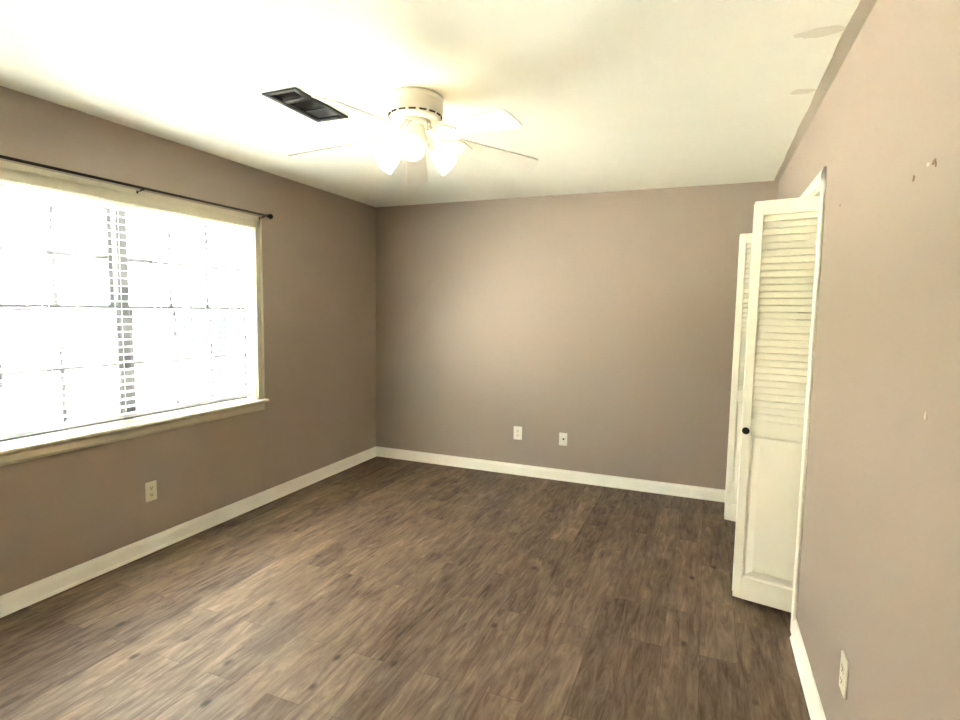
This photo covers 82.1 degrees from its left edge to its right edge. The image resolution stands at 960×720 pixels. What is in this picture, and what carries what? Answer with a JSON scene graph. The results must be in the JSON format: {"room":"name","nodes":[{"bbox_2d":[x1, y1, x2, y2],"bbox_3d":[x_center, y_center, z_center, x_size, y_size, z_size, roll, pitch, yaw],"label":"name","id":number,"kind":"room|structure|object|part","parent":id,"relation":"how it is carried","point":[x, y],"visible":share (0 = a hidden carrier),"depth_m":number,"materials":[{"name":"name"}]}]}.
{"room":"empty bedroom","nodes":[
{"label":"empty bedroom","id":0,"kind":"room"},
{"bbox_2d":[0,86,375,595],"bbox_3d":[-2.091,0.001,3.015,0.140,2.560,5.560,3,5,22],"label":"wall","id":1,"kind":"structure","parent":0,"point":[60,512],"depth_m":3.70,"materials":[{"name":"beige paint"}]},
{"bbox_2d":[0,160,268,465],"bbox_3d":[-2.006,-0.256,3.129,0.186,1.397,1.982,3,5,22],"label":"window","id":2,"kind":"structure","parent":1,"relation":"in","point":[39,445],"depth_m":3.14,"materials":[{"name":"beige paint"}]},
{"bbox_3d":[-2.244,-0.539,2.697,0.022,0.587,0.875,3,5,22],"label":"sash","id":3,"kind":"part","parent":2,"relation":"part of","materials":[{"name":"grey metal"}]},
{"bbox_3d":[-2.229,0.053,2.740,0.022,0.653,0.875,3,5,22],"label":"sash","id":4,"kind":"part","parent":2,"relation":"part of","materials":[{"name":"grey metal"}]},
{"bbox_3d":[-2.059,-0.252,3.153,0.070,1.260,1.838,3,5,22],"label":"frame","id":5,"kind":"part","parent":2,"relation":"part of","materials":[{"name":"white paint"}]},
{"bbox_2d":[0,181,252,439],"bbox_3d":[-1.989,-0.271,3.122,0.064,1.190,1.780,3,5,22],"label":"window blind","id":6,"kind":"object","parent":2,"relation":"attached to","point":[3,185],"visible":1,"depth_m":3.04,"materials":[{"name":"white plastic"}]},
{"bbox_3d":[-2.154,-0.235,2.734,0.054,1.144,0.002,3,5,22],"label":"ladder cord","id":7,"kind":"part","parent":6,"relation":"part of","materials":[{"name":"white fabric"}]},
{"bbox_3d":[-2.015,-0.263,3.072,0.054,1.144,0.002,3,5,22],"label":"ladder cord","id":8,"kind":"part","parent":6,"relation":"part of","materials":[{"name":"white fabric"}]},
{"bbox_3d":[-2.002,0.311,3.175,0.052,0.020,1.780,3,5,22],"label":"rail","id":9,"kind":"part","parent":6,"relation":"part of","materials":[{"name":"white plastic"}]},
{"bbox_3d":[-1.924,-0.281,3.294,0.054,1.144,0.002,3,5,22],"label":"ladder cord","id":10,"kind":"part","parent":6,"relation":"part of","materials":[{"name":"white fabric"}]},
{"bbox_3d":[-1.786,-0.308,3.628,0.054,1.144,0.002,3,5,22],"label":"ladder cord","id":11,"kind":"part","parent":6,"relation":"part of","materials":[{"name":"white fabric"}]},
{"bbox_3d":[-1.709,-0.324,3.816,0.054,1.144,0.002,3,5,22],"label":"ladder cord","id":12,"kind":"part","parent":6,"relation":"part of","materials":[{"name":"white fabric"}]},
{"bbox_3d":[-1.887,-0.611,3.564,0.022,0.587,0.869,3,5,22],"label":"sash","id":13,"kind":"part","parent":2,"relation":"part of","materials":[{"name":"grey metal"}]},
{"bbox_3d":[-1.872,-0.018,3.607,0.022,0.653,0.869,3,5,22],"label":"sash","id":14,"kind":"part","parent":2,"relation":"part of","materials":[{"name":"white glass"}]},
{"bbox_2d":[0,155,272,219],"bbox_3d":[-1.914,-0.948,3.005,0.060,0.049,2.130,3,5,22],"label":"curtain rod","id":15,"kind":"object","parent":1,"relation":"attached to","point":[270,216],"visible":1,"depth_m":2.98,"materials":[{"name":"black metal"}]},
{"bbox_2d":[145,480,156,501],"bbox_3d":[-1.948,0.778,3.265,0.009,0.116,0.072,3,5,22],"label":"wall outlet","id":16,"kind":"object","parent":1,"relation":"attached to","point":[150,487],"visible":1,"depth_m":3.26,"materials":[{"name":"beige plastic"}]},
{"bbox_2d":[0,446,376,617],"bbox_3d":[-2.037,1.113,3.073,0.022,0.095,5.300,3,5,22],"label":"baseboard","id":17,"kind":"structure","parent":1,"relation":"attached to","point":[18,599],"depth_m":3.29,"materials":[{"name":"white paint"}]},
{"bbox_2d":[0,456,810,719],"bbox_3d":[-0.115,1.318,2.311,4.211,0.120,5.560,3,5,22],"label":"floor","id":18,"kind":"structure","parent":0,"point":[376,588],"depth_m":2.61,"materials":[{"name":"wood"}]},
{"bbox_2d":[0,0,859,206],"bbox_3d":[-0.130,-1.284,2.103,4.331,0.221,5.560,3,5,22],"label":"ceiling","id":19,"kind":"structure","parent":0,"point":[606,95],"depth_m":2.32,"materials":[{"name":"white paint"}]},
{"bbox_2d":[262,87,347,121],"bbox_3d":[-0.835,-1.329,2.660,0.196,0.210,0.396,3,5,22],"label":"ceiling vent","id":20,"kind":"object","parent":19,"relation":"in","point":[294,99],"visible":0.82,"depth_m":2.67,"materials":[{"name":"black metal"}]},
{"bbox_3d":[-0.789,-1.248,2.782,0.144,0.004,0.097,3,5,22],"label":"damper plate","id":21,"kind":"part","parent":20,"relation":"part of","materials":[{"name":"grey metal"}]},
{"bbox_2d":[288,87,537,186],"bbox_3d":[-0.331,-1.049,2.546,1.224,0.331,1.214,3,5,22],"label":"ceiling fan","id":22,"kind":"object","parent":19,"relation":"hanging from","point":[416,110],"visible":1,"depth_m":2.50,"materials":[{"name":"white metal"}]},
{"bbox_3d":[-0.705,-1.022,2.656,0.450,0.006,0.130,-5,21,13],"label":"blade","id":23,"kind":"part","parent":22,"relation":"part of","materials":[{"name":"white laminate"}]},
{"bbox_3d":[-0.479,-0.987,2.196,0.130,0.006,0.450,21,18,21],"label":"blade","id":24,"kind":"part","parent":22,"relation":"part of","materials":[{"name":"white"}]},
{"bbox_3d":[-0.431,-0.959,2.644,0.142,0.131,0.112,3,5,22],"label":"lamp shade","id":25,"kind":"part","parent":22,"relation":"part of","materials":[{"name":"white glass"}]},
{"bbox_3d":[-0.286,-0.937,2.424,0.114,0.131,0.141,3,5,22],"label":"lamp shade","id":26,"kind":"part","parent":22,"relation":"part of","materials":[{"name":"white glass"}]},
{"bbox_3d":[-0.294,-0.955,2.443,0.053,0.064,0.071,3,5,22],"label":"bulb","id":27,"kind":"part","parent":22,"relation":"part of","materials":[{"name":"white glass"}]},
{"bbox_3d":[-0.344,-1.032,2.977,0.130,0.006,0.450,-17,-2,-7],"label":"blade","id":28,"kind":"part","parent":22,"relation":"part of","materials":[{"name":"white laminate"}]},
{"bbox_2d":[426,143,433,152],"bbox_3d":[-0.240,-1.001,2.610,0.070,0.052,0.042,-2,6,-33],"label":"socket","id":29,"kind":"object","parent":22,"relation":"attached to","point":[430,147],"depth_m":2.60,"materials":[{"name":"beige ceramic"}]},
{"bbox_3d":[-0.184,-0.957,2.662,0.142,0.131,0.110,-1,5,-18],"label":"lamp shade","id":30,"kind":"part","parent":22,"relation":"part of","materials":[{"name":"white glass"}]},
{"bbox_3d":[-0.018,-0.974,2.274,0.450,0.006,0.130,16,-3,45],"label":"blade","id":31,"kind":"part","parent":22,"relation":"part of","materials":[{"name":"white laminate"}]},
{"bbox_3d":[0.074,-1.014,2.735,0.450,0.006,0.130,7,-15,-24],"label":"blade","id":32,"kind":"part","parent":22,"relation":"part of","materials":[{"name":"white laminate"}]},
{"bbox_2d":[376,181,778,489],"bbox_3d":[0.940,-0.162,4.691,4.191,2.440,0.145,3,5,22],"label":"wall","id":33,"kind":"structure","parent":0,"point":[603,320],"depth_m":4.69,"materials":[{"name":"beige paint"}]},
{"bbox_2d":[513,426,521,439],"bbox_3d":[0.338,0.653,4.928,0.080,0.120,0.009,3,5,22],"label":"wall outlet","id":34,"kind":"object","parent":33,"relation":"attached to","point":[517,430],"visible":1,"depth_m":4.92,"materials":[{"name":"white plastic"}]},
{"bbox_2d":[376,446,724,502],"bbox_3d":[0.546,0.994,4.864,3.441,0.095,0.022,3,5,22],"label":"baseboard","id":35,"kind":"structure","parent":33,"relation":"attached to","point":[696,492],"depth_m":4.79,"materials":[{"name":"white paint"}]},
{"bbox_2d":[559,433,566,445],"bbox_3d":[0.719,0.687,4.770,0.072,0.112,0.016,3,5,22],"label":"cable plate","id":36,"kind":"object","parent":33,"relation":"attached to","point":[562,436],"visible":1,"depth_m":4.77,"materials":[{"name":"white plastic"}]},
{"bbox_2d":[778,0,959,719],"bbox_3d":[1.187,0.116,1.601,0.122,2.440,5.420,3,5,22],"label":"wall","id":37,"kind":"structure","parent":0,"point":[879,582],"depth_m":1.43,"materials":[{"name":"beige paint"}]},
{"bbox_2d":[724,233,786,521],"bbox_3d":[1.893,0.141,3.731,0.342,1.965,0.214,3,5,22],"label":"door","id":38,"kind":"structure","parent":37,"relation":"in","point":[745,240],"depth_m":3.75,"materials":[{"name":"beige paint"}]},
{"bbox_3d":[1.864,0.653,3.724,0.265,0.724,0.022,4,6,35],"label":"raised panel","id":39,"kind":"part","parent":38,"relation":"part of","materials":[{"name":"beige paint"}]},
{"bbox_2d":[732,196,819,612],"bbox_3d":[1.468,0.228,2.681,0.344,1.965,0.214,3,5,22],"label":"door","id":40,"kind":"structure","parent":37,"relation":"in","point":[784,235],"depth_m":2.65,"materials":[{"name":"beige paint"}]},
{"bbox_3d":[1.304,0.346,2.700,0.035,0.035,0.035,4,6,35],"label":"knob","id":41,"kind":"part","parent":40,"relation":"part of","materials":[{"name":"brown metal"}]},
{"bbox_3d":[1.439,0.740,2.674,0.265,0.724,0.022,4,6,35],"label":"raised panel","id":42,"kind":"part","parent":40,"relation":"part of","materials":[{"name":"beige paint"}]},
{"bbox_2d":[790,618,825,719],"bbox_3d":[0.772,1.347,0.923,0.022,0.095,3.427,3,5,22],"label":"baseboard","id":43,"kind":"structure","parent":37,"relation":"attached to","point":[816,712],"depth_m":2.16,"materials":[{"name":"white paint"}]},
{"bbox_2d":[790,166,826,634],"bbox_3d":[1.795,0.166,3.112,0.134,2.092,1.554,3,5,22],"label":"trim","id":44,"kind":"structure","parent":37,"relation":"attached to","point":[817,187],"depth_m":2.43,"materials":[{"name":"beige paint"}]},
{"bbox_2d":[774,0,876,180],"bbox_3d":[1.150,-1.106,1.581,0.051,0.003,5.300,3,5,22],"label":"trim","id":45,"kind":"structure","parent":37,"relation":"attached to","point":[855,24],"depth_m":2.17,"materials":[{"name":"beige paint"}]},
{"bbox_2d":[839,650,848,699],"bbox_3d":[1.106,0.958,1.677,0.009,0.118,0.075,3,5,22],"label":"wall outlet","id":46,"kind":"object","parent":37,"relation":"attached to","point":[844,665],"visible":1,"depth_m":1.66,"materials":[{"name":"beige plastic"}]},
{"label":"outside","id":47,"kind":"structure","parent":0,"visible":0},
{"bbox_2d":[6,390,240,432],"bbox_3d":[-6.793,1.403,3.588,8.860,0.120,32.000,3,5,22],"label":"ground","id":48,"kind":"structure","parent":47,"point":[112,412],"depth_m":8.56,"materials":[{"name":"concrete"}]}
]}

